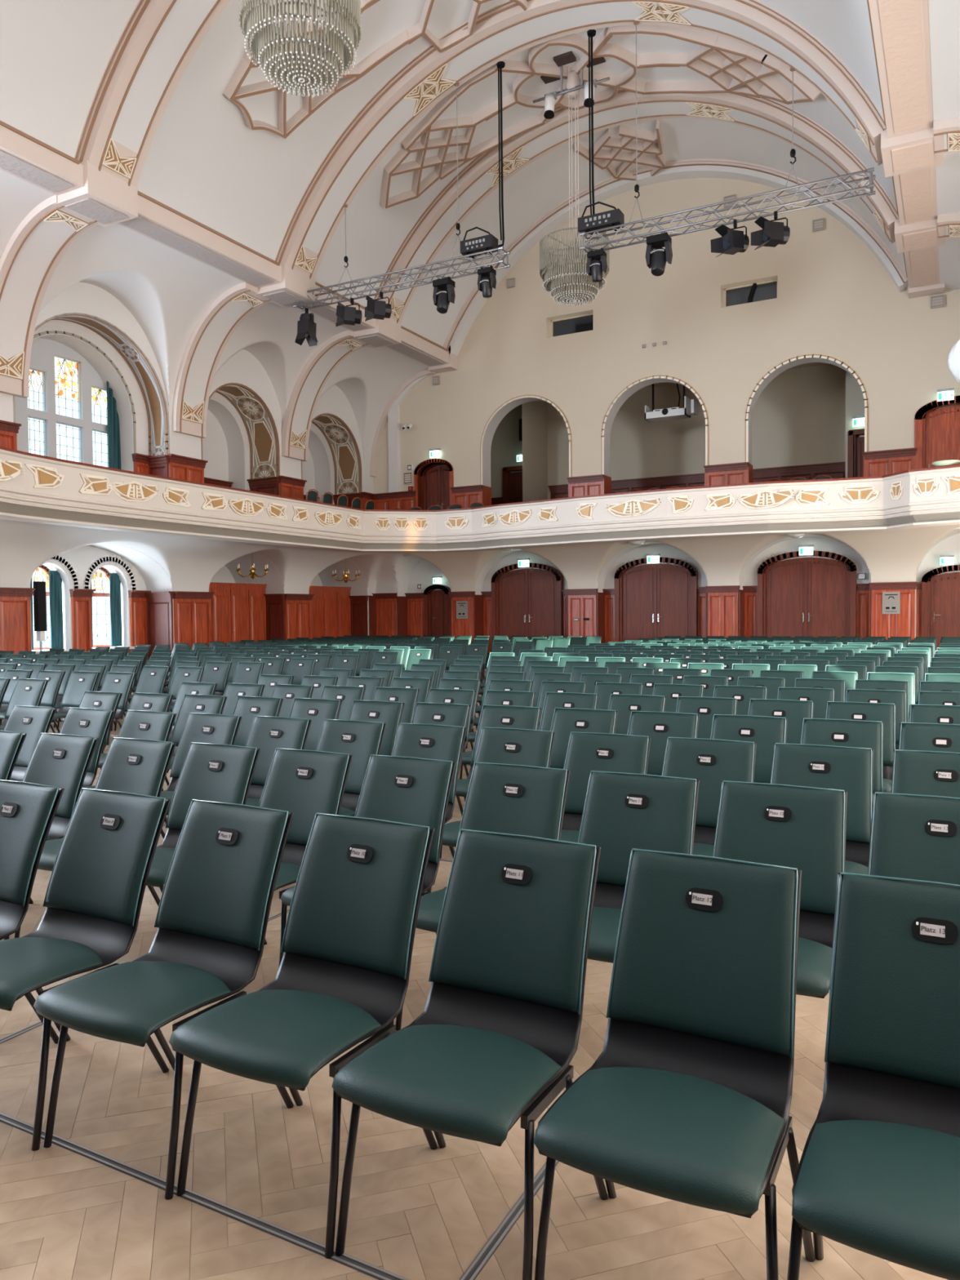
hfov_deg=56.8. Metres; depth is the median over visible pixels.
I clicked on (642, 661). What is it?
chair
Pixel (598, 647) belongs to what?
chair
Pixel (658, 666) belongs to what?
chair
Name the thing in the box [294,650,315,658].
chair
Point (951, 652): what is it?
chair
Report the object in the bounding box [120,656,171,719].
chair
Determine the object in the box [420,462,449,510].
door
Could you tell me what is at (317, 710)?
chair
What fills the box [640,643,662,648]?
chair
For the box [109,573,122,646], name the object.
curtain
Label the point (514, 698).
chair
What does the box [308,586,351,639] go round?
partition panel
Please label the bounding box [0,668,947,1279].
floor
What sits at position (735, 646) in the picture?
chair
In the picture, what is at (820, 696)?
chair
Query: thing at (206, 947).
chair
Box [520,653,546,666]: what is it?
chair
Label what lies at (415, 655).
chair
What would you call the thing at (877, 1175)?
chair
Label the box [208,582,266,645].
wood paneling
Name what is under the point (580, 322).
window
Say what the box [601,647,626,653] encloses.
chair
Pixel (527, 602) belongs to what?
door
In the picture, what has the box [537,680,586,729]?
chair
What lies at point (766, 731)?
chair
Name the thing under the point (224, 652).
chair
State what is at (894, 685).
chair
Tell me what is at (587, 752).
chair
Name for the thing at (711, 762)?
chair
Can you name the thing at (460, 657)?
chair
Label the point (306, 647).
chair
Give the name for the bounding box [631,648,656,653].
chair
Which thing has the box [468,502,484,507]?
chair
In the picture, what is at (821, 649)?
chair
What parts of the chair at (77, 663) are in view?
backrest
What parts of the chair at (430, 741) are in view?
number plate, handle plate, backrest, leg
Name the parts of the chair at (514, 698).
seat, handle plate, backrest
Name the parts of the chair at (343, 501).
backrest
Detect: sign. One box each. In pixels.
[404,471,413,484]
[407,464,412,470]
[417,584,422,588]
[429,448,440,457]
[432,576,442,583]
[515,453,522,462]
[517,558,529,567]
[646,553,660,563]
[798,544,813,555]
[852,415,864,426]
[937,387,954,401]
[940,555,954,564]
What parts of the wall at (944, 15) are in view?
rib trim, rib panel, rib panel, rib trim, rib trim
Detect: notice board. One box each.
[456,600,467,618]
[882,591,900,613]
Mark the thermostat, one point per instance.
(860, 575)
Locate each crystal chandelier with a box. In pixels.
[238,0,360,97]
[539,63,609,306]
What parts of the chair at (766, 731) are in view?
number plate, handle plate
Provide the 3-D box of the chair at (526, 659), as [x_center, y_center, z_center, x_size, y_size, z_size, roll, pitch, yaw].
[0.673,0.681,11.892,0.490,0.897,0.629,0,2,27]
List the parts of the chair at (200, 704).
frame, seat, backrest, handle plate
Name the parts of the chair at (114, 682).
handle plate, backrest, frame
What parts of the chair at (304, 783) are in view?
leg, rail, seat, number plate, backrest, handle plate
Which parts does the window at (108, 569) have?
frame, arch moulding, sill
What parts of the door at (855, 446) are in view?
panel moulding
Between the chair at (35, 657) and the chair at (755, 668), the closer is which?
the chair at (755, 668)
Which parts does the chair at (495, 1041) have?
leg, leg, seat, backrest, number plate, handle plate, leg, rail, leg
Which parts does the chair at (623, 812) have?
seat, number plate, handle plate, backrest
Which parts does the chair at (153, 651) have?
backrest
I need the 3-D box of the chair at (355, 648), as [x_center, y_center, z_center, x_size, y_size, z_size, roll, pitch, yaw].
[-2.502,0.570,16.350,0.490,0.897,0.629,0,2,26]
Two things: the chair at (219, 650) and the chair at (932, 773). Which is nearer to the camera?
the chair at (932, 773)
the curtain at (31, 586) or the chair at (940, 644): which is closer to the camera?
the chair at (940, 644)
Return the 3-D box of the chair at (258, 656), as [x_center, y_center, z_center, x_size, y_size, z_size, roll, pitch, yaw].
[-3.471,0.668,13.469,0.490,0.897,0.629,0,2,26]
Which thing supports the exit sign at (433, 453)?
attached to the wall at (778, 384)
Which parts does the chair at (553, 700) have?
handle plate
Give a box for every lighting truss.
[293,245,510,311]
[579,167,875,255]
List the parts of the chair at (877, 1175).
leg, leg, seat, backrest, number plate, handle plate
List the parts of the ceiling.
rib moulding, rib trim, rib panel, rib panel, rib trim, rib moulding, rib panel, rib trim, rib moulding, rib trim, rib trim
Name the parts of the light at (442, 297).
yoke arm, yoke arm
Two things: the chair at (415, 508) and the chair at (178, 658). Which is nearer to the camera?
the chair at (178, 658)
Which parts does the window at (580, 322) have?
pane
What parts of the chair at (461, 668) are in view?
backrest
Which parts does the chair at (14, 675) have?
backrest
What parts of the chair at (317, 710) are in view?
handle plate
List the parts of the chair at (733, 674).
handle plate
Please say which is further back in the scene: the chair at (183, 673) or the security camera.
the security camera
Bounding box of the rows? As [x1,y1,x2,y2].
[0,635,959,682]
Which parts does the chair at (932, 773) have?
number plate, handle plate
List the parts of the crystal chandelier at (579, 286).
ring frame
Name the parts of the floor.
rail, rail, rail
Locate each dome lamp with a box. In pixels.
[629,540,646,545]
[787,533,804,537]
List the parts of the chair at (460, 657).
backrest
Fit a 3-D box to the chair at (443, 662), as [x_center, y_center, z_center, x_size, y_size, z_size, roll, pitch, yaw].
[-0.742,0.710,11.369,0.490,0.897,0.629,0,2,27]
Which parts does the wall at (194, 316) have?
rib trim, rib panel, rib trim, rib trim, rib panel, rib trim, rib trim, rib panel, rib trim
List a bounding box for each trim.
[0,120,457,373]
[866,0,945,298]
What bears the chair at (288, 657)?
on the floor
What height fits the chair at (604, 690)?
0.897 m
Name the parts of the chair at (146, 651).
backrest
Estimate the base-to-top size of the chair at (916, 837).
0.897 m
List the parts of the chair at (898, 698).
handle plate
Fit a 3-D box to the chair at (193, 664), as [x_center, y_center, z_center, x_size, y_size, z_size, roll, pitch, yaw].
[-3.978,0.735,11.475,0.490,0.897,0.629,0,2,26]
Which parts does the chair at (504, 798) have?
leg, seat, number plate, backrest, handle plate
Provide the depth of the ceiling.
17.65 m
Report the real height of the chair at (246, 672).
0.897 m
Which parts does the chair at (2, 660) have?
backrest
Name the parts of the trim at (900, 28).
beam trim, relief panel, relief panel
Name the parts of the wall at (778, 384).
panel, cap moulding, panel, panel, cap moulding, jamb panel, panel, cap moulding, panel, door casing, jamb panel, panel, panel, cap moulding, cap moulding, panel, panel, jamb panel, cap moulding, jamb panel, panel, cap moulding, arch moulding, panel, cap moulding, panel, jamb panel, jamb panel, panel, panel, cap moulding, cap moulding, panel, panel, jamb panel, jamb panel, cap moulding, panel, panel, panel, arch moulding, panel, panel, cap moulding, cap moulding, panel, jamb panel, jamb panel, panel, panel, cap moulding, cap moulding, panel, panel, jamb panel, jamb panel, cap moulding, panel, panel, panel, arch moulding, panel, cap moulding, panel, jamb panel, jamb panel, panel, panel, cap moulding, cap moulding, panel, panel, cap moulding, door casing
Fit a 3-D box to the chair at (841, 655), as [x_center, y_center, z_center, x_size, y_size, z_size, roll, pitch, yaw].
[4.826,0.633,12.263,0.490,0.897,0.629,0,2,28]
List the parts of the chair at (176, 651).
backrest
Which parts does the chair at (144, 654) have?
backrest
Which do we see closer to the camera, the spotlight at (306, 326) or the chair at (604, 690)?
the chair at (604, 690)
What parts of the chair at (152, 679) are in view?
backrest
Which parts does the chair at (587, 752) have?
seat, number plate, handle plate, backrest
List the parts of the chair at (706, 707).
number plate, handle plate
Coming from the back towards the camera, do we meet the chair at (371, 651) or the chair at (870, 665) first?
the chair at (371, 651)
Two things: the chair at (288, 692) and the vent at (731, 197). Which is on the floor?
the chair at (288, 692)
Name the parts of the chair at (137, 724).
seat, number plate, handle plate, backrest, leg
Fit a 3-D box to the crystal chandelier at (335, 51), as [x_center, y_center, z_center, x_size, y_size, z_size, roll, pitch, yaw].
[-2.208,-9.278,10.806,1.462,4.866,1.463,-1,2,-8]
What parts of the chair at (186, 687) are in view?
backrest, handle plate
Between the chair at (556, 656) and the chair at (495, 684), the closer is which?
the chair at (495, 684)
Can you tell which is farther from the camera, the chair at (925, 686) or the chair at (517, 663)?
the chair at (517, 663)
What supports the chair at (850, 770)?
on the floor
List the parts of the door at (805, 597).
panel moulding, panel moulding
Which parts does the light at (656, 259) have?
yoke arm, yoke arm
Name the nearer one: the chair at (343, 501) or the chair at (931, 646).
the chair at (931, 646)
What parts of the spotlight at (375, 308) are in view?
barn door, barn door, barn door, barn door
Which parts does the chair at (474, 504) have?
backrest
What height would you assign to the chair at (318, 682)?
0.897 m
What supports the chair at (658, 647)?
on the floor
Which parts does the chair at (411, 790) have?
seat, number plate, handle plate, backrest, rail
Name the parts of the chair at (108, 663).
backrest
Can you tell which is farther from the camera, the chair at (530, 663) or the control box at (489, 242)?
the control box at (489, 242)
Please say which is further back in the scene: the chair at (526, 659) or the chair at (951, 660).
the chair at (526, 659)
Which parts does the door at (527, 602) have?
panel moulding, panel moulding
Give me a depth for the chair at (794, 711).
5.96 m
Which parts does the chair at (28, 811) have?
number plate, handle plate, backrest, leg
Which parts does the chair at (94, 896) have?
leg, seat, leg, rail, backrest, number plate, handle plate, leg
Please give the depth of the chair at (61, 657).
13.92 m
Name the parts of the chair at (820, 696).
handle plate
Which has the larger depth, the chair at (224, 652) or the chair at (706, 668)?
the chair at (224, 652)
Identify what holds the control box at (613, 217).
on the lighting truss at (871, 177)
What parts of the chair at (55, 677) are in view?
seat, backrest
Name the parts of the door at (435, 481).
panel moulding, panel moulding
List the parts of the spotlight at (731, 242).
barn door, barn door, barn door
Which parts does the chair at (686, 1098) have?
leg, leg, seat, number plate, backrest, handle plate, leg, rail, leg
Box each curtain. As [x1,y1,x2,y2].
[30,577,33,649]
[48,570,63,648]
[90,584,93,647]
[106,380,121,469]
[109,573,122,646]
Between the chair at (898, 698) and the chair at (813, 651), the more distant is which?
the chair at (813, 651)
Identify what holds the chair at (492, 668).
on the floor
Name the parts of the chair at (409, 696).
handle plate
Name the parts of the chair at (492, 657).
seat, backrest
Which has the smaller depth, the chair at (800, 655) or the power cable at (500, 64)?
the chair at (800, 655)
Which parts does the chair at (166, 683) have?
backrest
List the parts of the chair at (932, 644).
backrest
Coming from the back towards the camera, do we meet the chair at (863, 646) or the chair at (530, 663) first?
the chair at (863, 646)
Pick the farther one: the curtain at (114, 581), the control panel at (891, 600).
the control panel at (891, 600)
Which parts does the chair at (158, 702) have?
seat, handle plate, backrest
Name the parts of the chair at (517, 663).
seat, backrest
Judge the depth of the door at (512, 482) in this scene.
29.17 m
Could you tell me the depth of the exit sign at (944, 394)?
20.09 m
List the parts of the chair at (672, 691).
handle plate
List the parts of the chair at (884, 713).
number plate, handle plate, backrest, seat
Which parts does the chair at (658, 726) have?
number plate, handle plate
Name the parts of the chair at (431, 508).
backrest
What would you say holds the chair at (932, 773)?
on the floor
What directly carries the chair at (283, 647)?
on the floor
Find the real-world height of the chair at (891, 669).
0.897 m
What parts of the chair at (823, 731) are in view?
number plate, handle plate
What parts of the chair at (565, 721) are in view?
number plate, handle plate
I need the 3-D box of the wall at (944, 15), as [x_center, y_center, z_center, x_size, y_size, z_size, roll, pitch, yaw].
[5.172,-6.051,7.797,2.340,3.020,27.000,0,2,28]
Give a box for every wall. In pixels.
[0,169,435,476]
[0,282,374,509]
[0,542,376,666]
[372,177,959,652]
[928,0,959,288]
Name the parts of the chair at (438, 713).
number plate, handle plate, backrest, frame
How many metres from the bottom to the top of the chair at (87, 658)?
0.897 m
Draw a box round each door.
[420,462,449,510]
[423,584,450,638]
[491,562,563,642]
[502,465,522,503]
[613,557,697,641]
[757,551,857,639]
[847,428,864,477]
[921,564,959,648]
[922,403,959,468]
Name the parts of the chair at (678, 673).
handle plate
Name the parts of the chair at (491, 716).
frame, seat, backrest, number plate, handle plate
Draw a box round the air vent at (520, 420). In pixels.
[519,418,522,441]
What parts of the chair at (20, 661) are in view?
backrest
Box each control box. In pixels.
[460,226,497,258]
[577,201,624,236]
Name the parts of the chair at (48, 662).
backrest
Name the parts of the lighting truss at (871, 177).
frame, frame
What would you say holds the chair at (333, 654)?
on the floor
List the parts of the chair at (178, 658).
seat, backrest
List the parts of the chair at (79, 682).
frame, seat, backrest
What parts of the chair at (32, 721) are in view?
handle plate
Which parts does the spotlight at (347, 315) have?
barn door, barn door, barn door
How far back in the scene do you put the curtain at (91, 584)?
19.91 m
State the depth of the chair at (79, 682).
9.67 m
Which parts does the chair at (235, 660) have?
backrest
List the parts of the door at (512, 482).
panel moulding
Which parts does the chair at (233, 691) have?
handle plate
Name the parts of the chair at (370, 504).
backrest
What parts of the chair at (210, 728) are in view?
seat, backrest, number plate, handle plate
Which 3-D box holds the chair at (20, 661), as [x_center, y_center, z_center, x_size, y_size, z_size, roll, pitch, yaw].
[-6.749,0.723,12.616,0.490,0.897,0.629,0,2,26]
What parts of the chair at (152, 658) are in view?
backrest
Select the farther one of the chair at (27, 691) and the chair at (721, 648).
the chair at (721, 648)
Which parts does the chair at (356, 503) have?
backrest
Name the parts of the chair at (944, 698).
number plate, handle plate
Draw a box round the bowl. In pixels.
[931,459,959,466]
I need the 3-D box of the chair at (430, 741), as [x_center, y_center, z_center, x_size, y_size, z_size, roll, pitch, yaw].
[-0.394,0.917,4.599,0.501,0.897,0.636,0,2,27]
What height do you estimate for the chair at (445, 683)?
0.897 m
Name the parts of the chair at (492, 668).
seat, backrest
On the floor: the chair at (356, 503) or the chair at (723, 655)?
the chair at (723, 655)
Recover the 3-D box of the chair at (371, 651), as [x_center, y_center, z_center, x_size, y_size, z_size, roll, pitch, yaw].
[-2.051,0.606,15.059,0.490,0.897,0.629,0,2,26]
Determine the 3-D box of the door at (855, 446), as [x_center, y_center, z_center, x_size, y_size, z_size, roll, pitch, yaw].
[10.198,-4.078,22.979,1.250,2.784,0.180,0,2,28]
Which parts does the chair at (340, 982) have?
leg, seat, leg, leg, backrest, number plate, handle plate, rail, leg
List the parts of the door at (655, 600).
panel moulding, panel moulding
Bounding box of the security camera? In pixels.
[401,423,412,430]
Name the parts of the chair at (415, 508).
backrest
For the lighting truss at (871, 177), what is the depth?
15.65 m
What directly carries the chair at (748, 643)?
on the floor
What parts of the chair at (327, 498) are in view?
backrest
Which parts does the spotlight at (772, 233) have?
barn door, barn door, barn door, barn door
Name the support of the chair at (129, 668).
on the floor
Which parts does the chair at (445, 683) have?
backrest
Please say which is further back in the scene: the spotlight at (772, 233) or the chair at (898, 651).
the spotlight at (772, 233)
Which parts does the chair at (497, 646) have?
backrest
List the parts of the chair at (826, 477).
backrest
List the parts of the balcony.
cove moulding, moulding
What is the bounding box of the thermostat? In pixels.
[857,573,866,579]
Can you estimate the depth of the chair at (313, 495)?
22.05 m
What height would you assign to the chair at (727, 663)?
0.897 m
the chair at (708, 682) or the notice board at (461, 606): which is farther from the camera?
the notice board at (461, 606)
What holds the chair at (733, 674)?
on the floor
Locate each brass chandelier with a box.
[235,552,268,578]
[331,563,360,582]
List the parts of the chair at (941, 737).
number plate, handle plate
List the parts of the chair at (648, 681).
handle plate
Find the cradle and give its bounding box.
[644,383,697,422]
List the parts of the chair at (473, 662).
backrest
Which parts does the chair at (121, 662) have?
backrest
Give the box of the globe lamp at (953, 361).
[947,338,959,382]
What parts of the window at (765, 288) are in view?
pane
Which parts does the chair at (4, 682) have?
backrest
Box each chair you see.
[0,657,8,662]
[0,657,33,724]
[0,662,17,678]
[0,669,32,712]
[0,670,65,733]
[0,677,10,706]
[0,678,48,730]
[0,730,26,780]
[0,779,64,1043]
[0,787,171,1151]
[3,705,56,781]
[4,653,23,663]
[4,733,98,939]
[14,737,176,937]
[17,650,35,658]
[21,663,46,678]
[26,654,47,663]
[33,799,293,1199]
[36,658,59,722]
[39,651,57,658]
[49,654,70,664]
[49,663,75,702]
[51,671,99,733]
[53,658,85,728]
[53,664,106,708]
[57,659,113,727]
[58,707,115,786]
[60,651,79,658]
[62,671,136,753]
[74,654,94,664]
[78,690,122,769]
[81,710,176,839]
[82,651,101,659]
[97,655,119,671]
[97,692,173,791]
[104,652,124,664]
[106,666,170,745]
[109,648,127,659]
[110,665,137,715]
[111,659,141,730]
[114,660,170,730]
[117,655,145,719]
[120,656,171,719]
[127,652,147,685]
[130,648,149,667]
[146,742,260,893]
[151,652,171,656]
[152,649,171,687]
[160,712,241,828]
[163,656,199,711]
[164,653,196,687]
[164,693,226,786]
[166,649,193,686]
[166,661,200,693]
[168,666,204,711]
[168,681,217,742]
[168,813,437,1258]
[194,647,213,655]
[195,649,217,661]
[198,653,222,666]
[200,656,226,667]
[200,661,231,695]
[216,647,235,653]
[220,649,240,657]
[222,657,255,695]
[222,683,265,715]
[225,653,248,662]
[231,662,264,684]
[232,695,283,746]
[239,647,257,653]
[244,650,265,657]
[244,715,311,806]
[252,653,274,662]
[257,674,294,697]
[258,747,352,968]
[260,657,285,675]
[262,648,281,653]
[269,650,290,657]
[271,684,314,717]
[275,645,294,650]
[279,653,302,675]
[280,754,456,1024]
[284,648,304,653]
[286,657,316,684]
[288,697,342,750]
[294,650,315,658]
[297,645,316,650]
[300,675,338,698]
[306,488,318,502]
[306,653,330,675]
[308,648,328,653]
[315,719,386,816]
[319,668,352,685]
[320,645,339,651]
[320,651,342,668]
[320,685,365,719]
[321,491,333,504]
[331,828,608,1279]
[332,654,359,676]
[333,648,353,654]
[336,494,347,506]
[343,645,362,651]
[345,675,383,700]
[346,651,369,676]
[348,699,404,755]
[351,497,361,508]
[357,648,378,669]
[359,669,393,687]
[364,499,374,509]
[366,646,386,651]
[370,651,397,669]
[372,686,419,723]
[373,663,404,687]
[374,644,393,648]
[382,648,404,663]
[390,646,410,670]
[391,677,431,702]
[391,722,466,893]
[395,761,570,1030]
[396,644,416,648]
[400,670,435,688]
[404,648,431,670]
[408,506,422,510]
[410,663,442,688]
[411,702,471,815]
[414,646,435,659]
[418,658,447,686]
[420,644,439,659]
[426,504,442,510]
[426,688,475,777]
[426,727,555,892]
[437,646,461,671]
[438,678,480,751]
[440,704,541,857]
[442,670,479,732]
[443,644,463,655]
[447,503,462,509]
[448,664,482,726]
[453,659,484,705]
[457,655,484,705]
[459,679,533,779]
[461,689,535,766]
[465,644,488,679]
[466,665,523,748]
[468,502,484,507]
[473,671,525,729]
[476,660,520,705]
[478,655,518,696]
[480,642,512,688]
[480,652,515,688]
[517,649,543,660]
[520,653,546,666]
[522,656,553,672]
[524,660,559,680]
[528,666,565,681]
[531,672,573,706]
[533,848,814,1279]
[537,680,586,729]
[538,692,598,730]
[543,647,567,656]
[548,649,573,657]
[549,707,617,768]
[552,653,580,661]
[558,656,588,666]
[560,731,650,842]
[564,661,598,673]
[567,644,589,649]
[571,666,608,681]
[573,647,596,653]
[577,770,699,963]
[579,649,605,657]
[580,673,622,693]
[585,653,613,661]
[588,643,609,647]
[594,644,617,650]
[594,682,643,710]
[595,657,626,666]
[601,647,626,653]
[604,661,639,674]
[608,693,666,734]
[610,650,636,657]
[614,643,636,648]
[616,666,654,683]
[619,653,648,662]
[622,645,644,650]
[626,711,699,775]
[627,488,640,492]
[629,674,674,695]
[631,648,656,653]
[631,657,663,667]
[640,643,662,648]
[642,650,670,657]
[644,662,680,675]
[649,645,673,650]
[652,683,704,712]
[653,653,684,662]
[661,648,687,653]
[662,667,702,684]
[662,737,756,856]
[667,643,690,648]
[670,657,702,668]
[675,650,703,657]
[675,696,737,738]
[678,645,702,651]
[682,675,728,697]
[687,662,724,675]
[689,654,720,662]
[692,648,718,654]
[694,643,718,648]
[707,645,733,651]
[708,641,730,645]
[708,651,737,658]
[709,658,743,669]
[710,669,751,685]
[710,714,787,783]
[712,684,767,715]
[712,780,847,998]
[722,644,746,648]
[724,648,751,654]
[726,654,758,663]
[731,663,770,676]
[734,641,757,646]
[737,646,764,651]
[737,676,785,699]
[743,651,773,658]
[747,698,813,743]
[750,658,786,670]
[751,644,775,648]
[755,648,784,655]
[760,670,804,687]
[761,642,785,646]
[764,655,797,664]
[766,478,782,481]
[768,646,795,652]
[770,742,873,874]
[777,664,817,678]
[777,687,835,718]
[779,652,810,659]
[780,644,805,648]
[786,871,959,1279]
[789,476,807,480]
[789,642,813,646]
[790,648,818,655]
[792,659,829,671]
[794,678,845,702]
[800,646,827,652]
[800,717,884,792]
[804,655,838,665]
[810,644,836,649]
[811,671,857,697]
[813,475,831,479]
[816,652,848,660]
[818,642,842,646]
[824,649,854,656]
[825,665,866,679]
[825,701,896,792]
[833,646,861,653]
[836,660,875,672]
[841,644,867,649]
[844,656,879,666]
[844,688,906,749]
[847,642,872,647]
[853,653,887,666]
[854,679,908,722]
[859,649,890,657]
[866,647,895,657]
[866,671,915,718]
[867,791,959,884]
[872,644,900,653]
[874,666,918,704]
[877,642,902,649]
[882,661,922,691]
[886,657,924,680]
[891,749,959,797]
[893,653,927,673]
[896,649,928,666]
[898,722,959,752]
[901,647,930,666]
[905,644,933,657]
[907,643,934,653]
[908,703,959,724]
[917,690,959,705]
[919,680,959,692]
[924,673,959,681]
[926,666,959,674]
[929,662,959,666]
[930,657,959,662]
[933,653,959,657]
[934,650,959,654]
[936,648,959,651]
[938,645,959,648]
[939,643,959,645]
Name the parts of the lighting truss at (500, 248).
frame, frame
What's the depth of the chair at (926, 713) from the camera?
5.58 m
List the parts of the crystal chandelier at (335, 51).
ring frame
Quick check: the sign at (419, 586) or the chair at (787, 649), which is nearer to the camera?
the chair at (787, 649)
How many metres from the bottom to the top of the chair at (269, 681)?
0.897 m
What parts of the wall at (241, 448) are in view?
panel, cap moulding, arch moulding, arch moulding, cap moulding, panel, panel, cap moulding, panel, cap moulding, panel, cap moulding, arch moulding, cap moulding, panel, panel, cap moulding, panel, arch moulding, cap moulding, cap moulding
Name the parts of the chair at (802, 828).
number plate, handle plate, backrest, seat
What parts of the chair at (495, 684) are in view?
frame, seat, backrest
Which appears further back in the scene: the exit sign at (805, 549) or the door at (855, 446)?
the door at (855, 446)
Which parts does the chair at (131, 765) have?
leg, seat, number plate, backrest, handle plate, leg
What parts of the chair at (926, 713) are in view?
number plate, handle plate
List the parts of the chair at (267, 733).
seat, number plate, handle plate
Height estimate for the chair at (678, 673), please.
0.897 m
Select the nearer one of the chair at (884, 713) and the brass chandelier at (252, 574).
the chair at (884, 713)
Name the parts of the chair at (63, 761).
number plate, backrest, handle plate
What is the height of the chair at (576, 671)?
0.897 m
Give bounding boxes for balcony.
[0,446,959,595]
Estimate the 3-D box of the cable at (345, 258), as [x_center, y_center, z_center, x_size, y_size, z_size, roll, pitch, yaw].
[-2.970,-8.750,19.646,0.337,1.738,0.100,-1,2,-14]
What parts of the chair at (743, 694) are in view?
handle plate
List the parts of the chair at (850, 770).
number plate, handle plate, seat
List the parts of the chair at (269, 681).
handle plate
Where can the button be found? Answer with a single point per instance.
(410, 488)
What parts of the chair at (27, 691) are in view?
seat, backrest, handle plate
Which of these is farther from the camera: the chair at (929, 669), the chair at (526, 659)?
the chair at (526, 659)
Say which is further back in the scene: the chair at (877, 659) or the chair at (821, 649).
the chair at (821, 649)
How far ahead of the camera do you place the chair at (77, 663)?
12.43 m
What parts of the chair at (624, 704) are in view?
number plate, handle plate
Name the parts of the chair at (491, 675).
seat, backrest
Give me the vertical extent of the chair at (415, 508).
0.916 m
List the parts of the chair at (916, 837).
number plate, handle plate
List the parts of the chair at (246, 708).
handle plate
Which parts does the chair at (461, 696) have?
handle plate, backrest, frame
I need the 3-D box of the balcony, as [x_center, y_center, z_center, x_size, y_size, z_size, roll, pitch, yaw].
[-1.702,-2.037,13.879,21.100,2.080,31.000,0,2,28]
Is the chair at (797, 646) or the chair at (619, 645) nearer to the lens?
the chair at (797, 646)
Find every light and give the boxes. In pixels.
[432,276,455,313]
[477,265,496,297]
[586,248,607,282]
[645,231,672,275]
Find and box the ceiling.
[0,0,907,355]
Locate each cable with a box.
[338,204,353,285]
[450,82,465,257]
[496,61,505,247]
[586,29,595,214]
[629,21,644,225]
[785,66,799,190]
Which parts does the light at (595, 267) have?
yoke arm, yoke arm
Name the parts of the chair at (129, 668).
backrest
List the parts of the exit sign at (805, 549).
sign panel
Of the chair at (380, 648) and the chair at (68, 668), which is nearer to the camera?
the chair at (68, 668)
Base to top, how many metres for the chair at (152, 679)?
0.897 m
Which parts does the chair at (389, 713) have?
handle plate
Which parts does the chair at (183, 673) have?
backrest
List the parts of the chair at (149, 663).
seat, backrest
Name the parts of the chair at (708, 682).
handle plate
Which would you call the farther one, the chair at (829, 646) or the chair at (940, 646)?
the chair at (829, 646)
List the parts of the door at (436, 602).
panel moulding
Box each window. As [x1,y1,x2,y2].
[14,333,121,466]
[31,555,78,653]
[83,556,135,649]
[546,309,593,337]
[720,275,777,307]
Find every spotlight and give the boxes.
[294,307,317,346]
[335,297,362,326]
[364,291,391,321]
[710,219,749,257]
[751,210,790,249]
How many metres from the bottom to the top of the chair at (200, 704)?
0.897 m
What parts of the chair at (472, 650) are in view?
backrest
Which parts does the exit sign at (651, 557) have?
sign panel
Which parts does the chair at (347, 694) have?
handle plate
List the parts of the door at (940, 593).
panel moulding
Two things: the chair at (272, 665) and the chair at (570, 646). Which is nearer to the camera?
the chair at (272, 665)
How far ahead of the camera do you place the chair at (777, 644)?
16.68 m
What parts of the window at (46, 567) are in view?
frame, sill, arch moulding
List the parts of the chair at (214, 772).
seat, backrest, number plate, handle plate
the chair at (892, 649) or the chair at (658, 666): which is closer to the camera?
the chair at (658, 666)
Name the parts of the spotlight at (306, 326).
barn door, barn door, barn door, barn door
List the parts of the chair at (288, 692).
handle plate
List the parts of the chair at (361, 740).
number plate, seat, handle plate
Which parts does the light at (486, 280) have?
yoke arm, yoke arm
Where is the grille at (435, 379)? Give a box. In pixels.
[432,376,438,384]
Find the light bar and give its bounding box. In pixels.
[533,66,609,119]
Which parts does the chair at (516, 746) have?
seat, number plate, handle plate, backrest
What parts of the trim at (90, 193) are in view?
relief panel, relief panel, relief panel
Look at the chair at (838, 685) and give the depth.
7.76 m
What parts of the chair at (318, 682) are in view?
handle plate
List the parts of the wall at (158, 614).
panel, cap moulding, panel, cap moulding, cap moulding, panel, cap moulding, panel, panel, cap moulding, panel, cap moulding, panel, panel, cap moulding, panel, cap moulding, panel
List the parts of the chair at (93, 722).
handle plate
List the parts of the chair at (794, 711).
number plate, handle plate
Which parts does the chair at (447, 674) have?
backrest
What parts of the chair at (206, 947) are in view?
leg, seat, leg, leg, rail, backrest, number plate, handle plate, leg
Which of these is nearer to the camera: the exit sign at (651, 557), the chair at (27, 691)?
the chair at (27, 691)
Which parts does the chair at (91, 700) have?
handle plate, backrest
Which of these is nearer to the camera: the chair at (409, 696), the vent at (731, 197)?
the chair at (409, 696)
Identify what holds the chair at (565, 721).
on the floor
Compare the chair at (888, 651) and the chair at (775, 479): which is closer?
the chair at (888, 651)
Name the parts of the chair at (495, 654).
seat, backrest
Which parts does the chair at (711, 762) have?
seat, number plate, handle plate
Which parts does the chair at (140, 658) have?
backrest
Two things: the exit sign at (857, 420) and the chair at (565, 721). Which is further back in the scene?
the exit sign at (857, 420)
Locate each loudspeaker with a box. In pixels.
[32,581,46,651]
[432,375,439,385]
[506,277,515,288]
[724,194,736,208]
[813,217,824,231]
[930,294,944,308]
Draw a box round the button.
[408,485,413,490]
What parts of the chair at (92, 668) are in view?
seat, backrest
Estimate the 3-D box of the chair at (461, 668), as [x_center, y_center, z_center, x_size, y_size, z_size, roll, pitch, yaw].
[-0.295,0.746,10.088,0.490,0.897,0.629,0,2,27]

